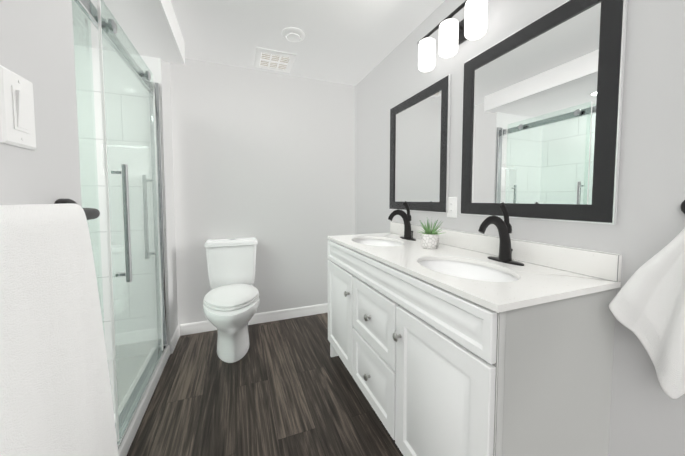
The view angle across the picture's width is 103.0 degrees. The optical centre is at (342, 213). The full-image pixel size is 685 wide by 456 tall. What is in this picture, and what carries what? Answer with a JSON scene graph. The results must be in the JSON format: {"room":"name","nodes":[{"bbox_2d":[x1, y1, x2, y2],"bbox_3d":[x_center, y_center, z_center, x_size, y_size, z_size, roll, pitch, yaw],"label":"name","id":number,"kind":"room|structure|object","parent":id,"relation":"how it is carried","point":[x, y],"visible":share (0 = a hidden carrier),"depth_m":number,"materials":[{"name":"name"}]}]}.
{"room":"bathroom","nodes":[
{"label":"bathroom","id":0,"kind":"room"},
{"bbox_2d":[0,0,81,206],"bbox_3d":[-0.281,0.019,-0.383,0.150,2.228,2.080,-1,3,-21],"label":"wall","id":1,"kind":"structure","parent":0,"point":[37,44],"depth_m":0.50,"materials":[{"name":"white paint"}]},
{"bbox_2d":[0,65,35,149],"bbox_3d":[-0.513,-0.164,0.435,0.012,0.114,0.072,-1,3,-21],"label":"switch plate","id":2,"kind":"object","parent":1,"relation":"attached to","point":[17,122],"visible":1,"depth_m":0.42,"materials":[{"name":"white plastic"}]},
{"bbox_2d":[0,199,118,455],"bbox_3d":[-0.423,0.394,0.374,0.116,0.828,0.501,-1,3,-21],"label":"towel","id":3,"kind":"object","parent":1,"relation":"attached to","point":[55,394],"visible":1,"depth_m":0.36,"materials":[{"name":"white fabric"}]},
{"bbox_2d":[74,45,177,359],"bbox_3d":[-1.654,-0.098,1.926,0.760,2.228,0.343,-1,3,-21],"label":"wall","id":4,"kind":"structure","parent":0,"point":[159,68],"depth_m":1.83,"materials":[{"name":"tile"}]},
{"bbox_2d":[72,0,184,64],"bbox_3d":[-1.274,-1.092,1.087,0.900,0.158,1.480,-1,3,-21],"label":"soffit","id":5,"kind":"structure","parent":0,"point":[150,28],"depth_m":1.55,"materials":[{"name":"white paint"}]},
{"bbox_2d":[170,58,354,325],"bbox_3d":[-0.574,-0.130,2.538,1.697,2.228,0.120,-1,3,-21],"label":"wall","id":6,"kind":"structure","parent":0,"point":[265,159],"depth_m":2.42,"materials":[{"name":"white paint"}]},
{"bbox_2d":[176,303,327,337],"bbox_3d":[-0.606,0.942,2.509,1.577,0.090,0.013,-1,3,-21],"label":"baseboard","id":7,"kind":"structure","parent":6,"relation":"attached to","point":[207,325],"depth_m":2.48,"materials":[{"name":"white wood"}]},
{"bbox_2d":[127,313,402,455],"bbox_3d":[-0.288,1.115,0.601,2.607,0.060,4.053,-1,3,-21],"label":"floor","id":8,"kind":"structure","parent":0,"point":[287,387],"depth_m":1.49,"materials":[{"name":"wood"}]},
{"bbox_2d":[72,0,169,455],"bbox_3d":[-1.011,0.099,1.228,0.148,1.905,1.436,-1,3,-21],"label":"shower enclosure","id":9,"kind":"object","parent":8,"relation":"on","point":[130,409],"visible":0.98,"depth_m":1.32,"materials":[{"name":"clear glass"}]},
{"bbox_2d":[107,353,148,413],"bbox_3d":[-1.383,1.040,1.132,0.650,0.035,1.440,-1,3,-21],"label":"shower tray","id":10,"kind":"object","parent":8,"relation":"on","point":[110,368],"depth_m":1.69,"materials":[{"name":"grey"}]},
{"bbox_2d":[203,237,259,362],"bbox_3d":[-0.817,0.617,2.023,0.394,0.788,0.728,-1,3,-21],"label":"toilet","id":11,"kind":"object","parent":8,"relation":"on","point":[231,301],"visible":1,"depth_m":1.97,"materials":[{"name":"white ceramic"}]},
{"bbox_2d":[327,201,621,455],"bbox_3d":[0.363,0.493,1.384,0.558,1.102,1.336,-1,3,-21],"label":"bathroom vanity","id":12,"kind":"object","parent":8,"relation":"on","point":[457,343],"visible":1,"depth_m":0.85,"materials":[{"name":"white wood"}]},
{"bbox_2d":[418,217,445,248],"bbox_3d":[0.460,0.101,1.422,0.159,0.163,0.162,-1,3,-21],"label":"plant pot","id":13,"kind":"object","parent":12,"relation":"on","point":[430,238],"visible":1,"depth_m":1.40,"materials":[{"name":"ceramic"}]},
{"bbox_2d":[171,0,444,85],"bbox_3d":[-0.288,-1.162,0.485,2.607,0.076,4.053,-1,3,-21],"label":"ceiling","id":14,"kind":"structure","parent":0,"point":[351,42],"depth_m":1.82,"materials":[{"name":"white paint"}]},
{"bbox_2d":[282,27,304,41],"bbox_3d":[-0.331,-1.192,1.841,0.156,0.031,0.156,-1,3,-21],"label":"smoke detector","id":15,"kind":"object","parent":14,"relation":"in","point":[292,34],"visible":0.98,"depth_m":1.81,"materials":[{"name":"white plastic"}]},
{"bbox_2d":[355,0,684,455],"bbox_3d":[0.872,-0.051,0.991,0.120,2.228,4.053,-1,3,-21],"label":"wall","id":16,"kind":"structure","parent":0,"point":[647,415],"depth_m":0.84,"materials":[{"name":"white paint"}]},
{"bbox_2d":[389,74,450,212],"bbox_3d":[0.477,-0.396,1.800,0.016,0.765,0.619,-1,3,-21],"label":"mirror","id":17,"kind":"object","parent":16,"relation":"attached to","point":[419,147],"visible":0.96,"depth_m":1.73,"materials":[{"name":"black mirror"}]},
{"bbox_2d":[447,197,456,217],"bbox_3d":[0.603,-0.032,1.507,0.009,0.114,0.072,-1,3,-21],"label":"electrical outlet plate","id":18,"kind":"object","parent":16,"relation":"attached to","point":[452,207],"visible":1,"depth_m":1.50,"materials":[{"name":"white plastic"}]},
{"bbox_2d":[418,0,487,71],"bbox_3d":[0.556,-0.893,1.385,0.150,0.190,0.475,-1,3,-21],"label":"sconce","id":19,"kind":"object","parent":16,"relation":"attached to","point":[454,34],"visible":1,"depth_m":1.33,"materials":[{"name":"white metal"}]},
{"bbox_2d":[460,0,627,224],"bbox_3d":[0.739,-0.367,1.126,0.016,0.778,0.632,-1,3,-21],"label":"mirror","id":20,"kind":"object","parent":16,"relation":"attached to","point":[542,114],"visible":0.98,"depth_m":1.02,"materials":[{"name":"black mirror"}]},
{"bbox_2d":[609,200,684,398],"bbox_3d":[0.867,0.214,0.674,0.126,0.512,0.273,-1,3,-21],"label":"towel","id":21,"kind":"object","parent":16,"relation":"attached to","point":[647,306],"visible":1,"depth_m":0.70,"materials":[{"name":"white fabric"}]}
]}

